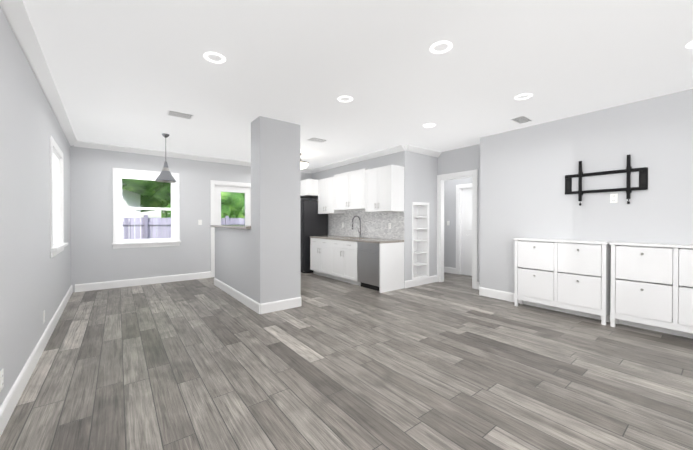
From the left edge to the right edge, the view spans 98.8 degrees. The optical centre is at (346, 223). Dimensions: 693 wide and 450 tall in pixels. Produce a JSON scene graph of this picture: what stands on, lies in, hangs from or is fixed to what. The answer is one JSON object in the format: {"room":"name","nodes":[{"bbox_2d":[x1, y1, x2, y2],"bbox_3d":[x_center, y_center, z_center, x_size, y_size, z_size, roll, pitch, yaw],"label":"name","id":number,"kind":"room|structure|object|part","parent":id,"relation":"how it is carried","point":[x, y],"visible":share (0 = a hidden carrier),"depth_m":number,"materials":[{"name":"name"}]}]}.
{"room":"living room","nodes":[
{"label":"living room","id":0,"kind":"room"},
{"bbox_2d":[0,7,70,406],"bbox_3d":[-2.165,-0.098,1.781,0.120,2.690,9.040,0,1,-39],"label":"wall","id":1,"kind":"structure","parent":0,"point":[35,280],"depth_m":2.35,"materials":[{"name":"paint"}]},
{"bbox_2d":[0,369,3,391],"bbox_3d":[-2.089,0.947,1.799,0.009,0.115,0.072,0,1,-38],"label":"outlet","id":2,"kind":"object","parent":1,"relation":"attached to","point":[1,379],"visible":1,"depth_m":1.79,"materials":[{"name":"white plastic"}]},
{"bbox_2d":[0,285,72,436],"bbox_3d":[-2.128,1.177,1.853,0.016,0.140,8.850,0,1,-39],"label":"baseboard","id":3,"kind":"structure","parent":1,"relation":"attached to","point":[9,403],"depth_m":2.35,"materials":[{"name":"white wood"}]},
{"bbox_2d":[0,0,76,145],"bbox_3d":[-2.098,-1.394,1.857,0.092,0.098,8.850,0,1,-39],"label":"crown molding","id":4,"kind":"structure","parent":1,"relation":"attached to","point":[17,17],"depth_m":2.44,"materials":[{"name":"white wood"}]},
{"bbox_2d":[49,136,67,257],"bbox_3d":[-3.744,-0.311,3.795,0.180,1.385,1.190,0,1,-39],"label":"window","id":5,"kind":"structure","parent":1,"relation":"in","point":[60,245],"depth_m":3.83,"materials":[{"name":"white wood"}]},
{"bbox_2d":[53,150,59,243],"bbox_3d":[-3.738,-0.330,3.800,0.027,1.173,0.950,0,1,-39],"label":"window blind","id":6,"kind":"object","parent":5,"relation":"attached to","point":[56,215],"visible":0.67,"depth_m":3.90,"materials":[{"name":"white"}]},
{"bbox_2d":[70,145,311,291],"bbox_3d":[-2.934,-0.138,6.818,5.130,2.690,0.120,0,1,-38],"label":"wall","id":7,"kind":"structure","parent":0,"point":[96,256],"depth_m":5.76,"materials":[{"name":"paint"}]},
{"bbox_2d":[75,271,210,291],"bbox_3d":[-3.936,1.144,5.971,2.255,0.140,0.016,0,1,-38],"label":"baseboard","id":8,"kind":"structure","parent":7,"relation":"attached to","point":[201,275],"depth_m":5.85,"materials":[{"name":"white wood"}]},
{"bbox_2d":[112,168,180,248],"bbox_3d":[-3.995,-0.296,5.973,1.150,1.530,0.196,0,1,-38],"label":"window","id":9,"kind":"structure","parent":7,"relation":"in","point":[117,244],"depth_m":5.89,"materials":[{"name":"white wood"}]},
{"bbox_2d":[119,173,157,180],"bbox_3d":[-3.986,-0.925,5.957,0.910,0.098,0.032,0,1,-38],"label":"window blind","id":10,"kind":"object","parent":9,"relation":"attached to","point":[138,177],"visible":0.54,"depth_m":5.84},
{"bbox_3d":[-4.033,-0.306,6.023,0.914,1.314,0.070,0,1,-38],"label":"back window sash","id":11,"kind":"part","parent":9,"relation":"part of","materials":[{"name":"clear glass"}]},
{"bbox_2d":[74,140,310,172],"bbox_3d":[-2.870,-1.433,6.724,4.890,0.098,0.092,0,1,-38],"label":"crown molding","id":12,"kind":"structure","parent":7,"relation":"attached to","point":[84,144],"depth_m":6.01,"materials":[{"name":"white wood"}]},
{"bbox_2d":[210,180,250,277],"bbox_3d":[-2.671,0.113,7.011,1.030,2.185,0.138,0,1,-38],"label":"door frame","id":13,"kind":"structure","parent":7,"relation":"attached to","point":[213,183],"depth_m":6.68,"materials":[{"name":"white wood"}]},
{"bbox_2d":[215,186,250,225],"bbox_3d":[-2.658,0.164,6.994,0.816,2.072,0.112,0,1,-38],"label":"window","id":14,"kind":"structure","parent":7,"relation":"in","point":[220,189],"depth_m":6.96,"materials":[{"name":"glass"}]},
{"bbox_2d":[251,116,300,303],"bbox_3d":[-1.033,-0.118,4.357,0.620,2.690,0.340,0,1,-38],"label":"partition column","id":15,"kind":"structure","parent":0,"point":[275,216],"depth_m":4.20,"materials":[{"name":"paint"}]},
{"bbox_2d":[0,272,692,449],"bbox_3d":[0.638,1.280,3.951,7.280,0.100,9.040,0,1,-38],"label":"floor","id":16,"kind":"structure","parent":0,"point":[454,362],"depth_m":2.42,"materials":[{"name":"grey wood"}]},
{"bbox_2d":[215,227,250,297],"bbox_3d":[-1.956,0.646,5.161,0.130,1.150,2.050,0,1,-38],"label":"wall","id":17,"kind":"structure","parent":16,"relation":"on","point":[232,257],"depth_m":4.93,"materials":[{"name":"paint"}]},
{"bbox_2d":[210,225,250,228],"bbox_3d":[-1.938,0.050,5.197,0.350,0.039,2.087,0,1,-38],"label":"countertop","id":18,"kind":"structure","parent":17,"relation":"on","point":[236,226],"depth_m":4.99,"materials":[{"name":"stone"}]},
{"bbox_2d":[214,278,261,313],"bbox_3d":[-1.911,1.152,4.985,0.016,0.140,2.422,0,1,-38],"label":"baseboard","id":19,"kind":"structure","parent":16,"relation":"on","point":[255,306],"depth_m":4.64,"materials":[{"name":"white wood"}]},
{"bbox_2d":[262,297,301,313],"bbox_3d":[-0.911,1.158,4.237,0.616,0.140,0.016,0,1,-38],"label":"baseboard","id":20,"kind":"structure","parent":16,"relation":"on","point":[262,308],"depth_m":4.22,"materials":[{"name":"white wood"}]},
{"bbox_2d":[300,200,327,272],"bbox_3d":[-1.037,0.311,7.651,0.811,1.780,0.800,0,1,-38],"label":"fridge","id":21,"kind":"object","parent":16,"relation":"on","point":[313,222],"visible":0.35,"depth_m":7.24,"materials":[{"name":"black metal"}]},
{"bbox_2d":[310,238,329,277],"bbox_3d":[-0.344,0.771,6.950,0.626,0.870,0.921,0,1,-38],"label":"base cabinet","id":22,"kind":"object","parent":16,"relation":"on","point":[319,248],"depth_m":6.77,"materials":[{"name":"white wood"}]},
{"bbox_2d":[310,235,403,243],"bbox_3d":[0.101,0.321,6.360,0.634,0.039,2.415,0,1,-38],"label":"countertop","id":23,"kind":"structure","parent":22,"relation":"on","point":[362,239],"depth_m":5.89,"materials":[{"name":"stone"}]},
{"bbox_2d":[352,216,360,237],"bbox_3d":[0.205,0.061,6.443,0.265,0.477,0.105,0,1,-38],"label":"kitchen faucet","id":24,"kind":"object","parent":23,"relation":"on","point":[360,225],"visible":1,"depth_m":6.46,"materials":[{"name":"silver metal"}]},
{"bbox_2d":[330,239,381,285],"bbox_3d":[0.160,0.777,6.295,0.626,0.870,0.958,0,1,-38],"label":"base cabinet","id":25,"kind":"object","parent":16,"relation":"on","point":[334,259],"depth_m":6.03,"materials":[{"name":"white wood"}]},
{"bbox_2d":[357,242,378,290],"bbox_3d":[0.596,0.784,5.640,0.601,0.866,0.605,0,1,-38],"label":"dishwasher","id":26,"kind":"object","parent":16,"relation":"on","point":[367,265],"visible":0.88,"depth_m":5.49,"materials":[{"name":"silver metal"}]},
{"bbox_2d":[514,238,611,324],"bbox_3d":[2.901,0.724,4.073,0.250,1.010,1.070,0,1,-38],"label":"cabinet","id":27,"kind":"object","parent":16,"relation":"on","point":[574,275],"visible":0.98,"depth_m":3.93,"materials":[{"name":"white wood"}]},
{"bbox_2d":[478,286,692,338],"bbox_3d":[3.580,1.165,3.394,0.016,0.140,4.270,0,1,-38],"label":"baseboard","id":28,"kind":"structure","parent":16,"relation":"on","point":[508,296],"depth_m":4.07,"materials":[{"name":"white wood"}]},
{"bbox_2d":[609,242,692,333],"bbox_3d":[3.566,0.731,3.210,0.250,1.010,1.070,0,1,-38],"label":"cabinet","id":29,"kind":"object","parent":16,"relation":"on","point":[651,284],"visible":1,"depth_m":3.29,"materials":[{"name":"white wood"}]},
{"bbox_2d":[312,154,391,238],"bbox_3d":[0.018,-0.140,7.090,0.120,2.690,3.050,0,1,-38],"label":"wall","id":30,"kind":"structure","parent":0,"point":[382,161],"depth_m":6.78,"materials":[{"name":"paint"}]},
{"bbox_2d":[300,179,315,196],"bbox_3d":[-0.935,-0.895,7.704,0.626,0.390,0.845,0,1,-38],"label":"upper cabinet","id":31,"kind":"object","parent":30,"relation":"attached to","point":[308,186],"depth_m":7.29,"materials":[{"name":"white wood"}]},
{"bbox_2d":[316,177,347,212],"bbox_3d":[-0.344,-0.665,7.168,0.346,0.840,0.761,0,1,-38],"label":"upper cabinet","id":32,"kind":"object","parent":30,"relation":"attached to","point":[324,186],"depth_m":7.09,"materials":[{"name":"white wood"}]},
{"bbox_2d":[332,168,367,208],"bbox_3d":[0.180,-0.715,6.487,0.346,0.810,1.203,0,1,-38],"label":"upper cabinet","id":33,"kind":"object","parent":30,"relation":"attached to","point":[347,188],"depth_m":6.36,"materials":[{"name":"white wood"}]},
{"bbox_2d":[311,145,408,172],"bbox_3d":[0.090,-1.434,6.812,0.092,0.098,3.360,0,1,-38],"label":"crown molding","id":34,"kind":"structure","parent":30,"relation":"attached to","point":[376,154],"depth_m":6.41,"materials":[{"name":"white wood"}]},
{"bbox_2d":[329,210,403,239],"bbox_3d":[0.324,-0.017,6.586,0.010,0.628,2.504,0,1,-38],"label":"tile backsplash","id":35,"kind":"structure","parent":30,"relation":"attached to","point":[374,224],"depth_m":6.36,"materials":[{"name":"tile"}]},
{"bbox_2d":[364,165,403,211],"bbox_3d":[0.712,-0.655,5.796,0.346,0.840,0.788,0,1,-38],"label":"upper cabinet","id":36,"kind":"object","parent":30,"relation":"attached to","point":[379,189],"depth_m":5.56,"materials":[{"name":"white wood"}]},
{"bbox_2d":[23,0,692,168],"bbox_3d":[0.638,-1.510,3.929,7.280,0.100,9.040,0,1,-38],"label":"ceiling","id":37,"kind":"structure","parent":0,"point":[129,73],"depth_m":2.74,"materials":[{"name":"white paint"}]},
{"bbox_2d":[155,133,175,182],"bbox_3d":[-2.968,-1.080,4.879,0.304,0.775,0.304,0,1,-38],"label":"pendant lamp","id":38,"kind":"object","parent":37,"relation":"hanging from","point":[165,176],"visible":1,"depth_m":4.83,"materials":[{"name":"silver metal"}]},
{"bbox_2d":[166,110,193,118],"bbox_3d":[-2.223,-1.454,3.974,0.300,0.012,0.200,0,1,-38],"label":"ceiling vent","id":39,"kind":"object","parent":37,"relation":"in","point":[179,114],"visible":1,"depth_m":3.95,"materials":[{"name":"grey metal"}]},
{"bbox_2d":[204,52,225,63],"bbox_3d":[-1.149,-1.447,2.592,0.176,0.014,0.176,0,1,-38],"label":"recessed light","id":40,"kind":"object","parent":37,"relation":"in","point":[223,60],"visible":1,"depth_m":2.58,"materials":[{"name":"white"}]},
{"bbox_2d":[300,153,308,168],"bbox_3d":[-1.005,-1.308,6.262,0.424,0.340,0.424,0,1,-38],"label":"light","id":41,"kind":"object","parent":37,"relation":"attached to","point":[303,164],"visible":0.31,"depth_m":6.15,"materials":[{"name":"white metal"}]},
{"bbox_2d":[308,137,327,142],"bbox_3d":[-0.508,-1.463,5.205,0.300,0.012,0.200,0,1,-38],"label":"ceiling vent","id":42,"kind":"object","parent":37,"relation":"in","point":[317,139],"visible":0.98,"depth_m":5.20,"materials":[{"name":"grey metal"}]},
{"bbox_2d":[338,96,352,101],"bbox_3d":[-0.014,-1.454,3.465,0.176,0.014,0.176,0,1,-38],"label":"recessed light","id":43,"kind":"object","parent":37,"relation":"in","point":[350,100],"visible":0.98,"depth_m":3.44,"materials":[{"name":"white"}]},
{"bbox_2d":[430,41,451,53],"bbox_3d":[0.776,-1.446,2.438,0.176,0.014,0.176,0,1,-38],"label":"recessed light","id":44,"kind":"object","parent":37,"relation":"in","point":[449,44],"visible":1,"depth_m":2.43,"materials":[{"name":"white"}]},
{"bbox_2d":[510,116,532,123],"bbox_3d":[2.459,-1.455,4.170,0.320,0.012,0.180,0,1,-38],"label":"ceiling vent","id":45,"kind":"object","parent":37,"relation":"in","point":[522,119],"visible":0.96,"depth_m":4.14,"materials":[{"name":"grey metal"}]},
{"bbox_2d":[515,93,531,99],"bbox_3d":[2.024,-1.454,3.399,0.176,0.014,0.176,0,1,-38],"label":"recessed light","id":46,"kind":"object","parent":37,"relation":"in","point":[517,98],"visible":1,"depth_m":3.38,"materials":[{"name":"white"}]},
{"bbox_2d":[686,41,692,47],"bbox_3d":[2.826,-1.445,2.357,0.176,0.014,0.176,0,1,-38],"label":"recessed light","id":47,"kind":"object","parent":37,"relation":"in","point":[688,45],"visible":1,"depth_m":2.40,"materials":[{"name":"white"}]},
{"bbox_2d":[394,151,437,287],"bbox_3d":[1.417,-0.131,6.010,1.020,2.690,0.270,0,1,-38],"label":"wall","id":48,"kind":"structure","parent":0,"point":[420,176],"depth_m":5.83,"materials":[{"name":"paint"}]},
{"bbox_2d":[412,202,428,279],"bbox_3d":[1.393,0.339,5.980,0.520,1.530,0.271,0,1,-38],"label":"shelf unit","id":49,"kind":"object","parent":48,"relation":"in","point":[420,240],"visible":0.75,"depth_m":6.05,"materials":[{"name":"white wood"}]},
{"bbox_2d":[407,145,440,157],"bbox_3d":[1.528,-1.426,5.856,1.020,0.098,0.092,0,1,-38],"label":"crown molding","id":50,"kind":"structure","parent":48,"relation":"attached to","point":[415,149],"depth_m":5.84,"materials":[{"name":"white wood"}]},
{"bbox_2d":[425,275,436,280],"bbox_3d":[1.579,1.137,6.855,0.016,0.140,1.345,0,1,-38],"label":"baseboard","id":51,"kind":"structure","parent":48,"relation":"attached to","point":[434,277],"depth_m":6.11,"materials":[{"name":"white wood"}]},
{"bbox_2d":[444,177,471,267],"bbox_3d":[2.981,-0.137,6.765,0.120,2.690,3.420,0,1,-38],"label":"wall","id":52,"kind":"structure","parent":0,"point":[450,229],"depth_m":7.24,"materials":[{"name":"paint"}]},
{"bbox_2d":[444,267,455,273],"bbox_3d":[2.291,1.132,7.560,0.016,0.140,1.095,0,1,-38],"label":"baseboard","id":53,"kind":"structure","parent":52,"relation":"attached to","point":[446,269],"depth_m":7.24,"materials":[{"name":"white wood"}]},
{"bbox_2d":[456,183,471,273],"bbox_3d":[2.974,0.140,6.762,0.138,2.135,0.990,0,1,-38],"label":"door frame","id":54,"kind":"structure","parent":52,"relation":"attached to","point":[458,231],"depth_m":7.06,"materials":[{"name":"white wood"}]},
{"bbox_2d":[461,188,471,275],"bbox_3d":[2.956,0.191,6.749,0.112,2.022,0.776,0,1,-38],"label":"door leaf","id":55,"kind":"structure","parent":52,"relation":"in","point":[466,231],"depth_m":6.96,"materials":[{"name":"white wood"}]},
{"bbox_2d":[438,144,479,281],"bbox_3d":[1.878,-0.134,6.345,0.120,2.690,2.500,0,1,-38],"label":"wall","id":56,"kind":"structure","parent":0,"point":[460,159],"depth_m":5.71,"materials":[{"name":"paint"}]},
{"bbox_2d":[437,169,477,288],"bbox_3d":[2.210,0.102,5.915,0.156,2.225,0.900,0,1,-38],"label":"door frame","id":57,"kind":"structure","parent":56,"relation":"attached to","point":[473,174],"depth_m":5.95,"materials":[{"name":"white wood"}]},
{"bbox_2d":[480,89,692,307],"bbox_3d":[3.643,-0.111,3.413,0.120,2.690,4.300,0,1,-38],"label":"wall","id":58,"kind":"structure","parent":0,"point":[524,171],"depth_m":3.90,"materials":[{"name":"paint"}]},
{"bbox_2d":[565,155,647,205],"bbox_3d":[3.249,-0.533,3.769,0.064,0.590,0.810,0,1,-38],"label":"mount","id":59,"kind":"object","parent":58,"relation":"attached to","point":[643,178],"visible":1,"depth_m":3.68,"materials":[{"name":"black metal"}]},
{"bbox_2d":[610,193,617,202],"bbox_3d":[3.335,-0.318,3.705,0.009,0.115,0.072,0,1,-38],"label":"outlet","id":60,"kind":"object","parent":58,"relation":"attached to","point":[613,198],"visible":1,"depth_m":3.70,"materials":[{"name":"white plastic"}]},
{"label":"outside","id":61,"kind":"structure","parent":0,"visible":0},
{"bbox_3d":[-5.365,1.696,7.032,32.000,0.080,34.000,0,1,-38],"label":"ground","id":62,"kind":"structure","parent":61,"visible":0},
{"bbox_2d":[122,215,244,239],"bbox_3d":[-6.274,0.685,9.050,19.030,1.910,0.120,0,1,-38],"label":"fence","id":63,"kind":"object","parent":62,"relation":"on","point":[149,227],"depth_m":9.22,"materials":[{"name":"grey wood"}]},
{"bbox_2d":[122,178,244,237],"bbox_3d":[-7.216,-3.043,10.149,23.394,9.348,24.687,0,1,-38],"label":"trees","id":64,"kind":"object","parent":62,"relation":"on","point":[228,205],"depth_m":10.61,"materials":[{"name":"green plant"}]}
]}

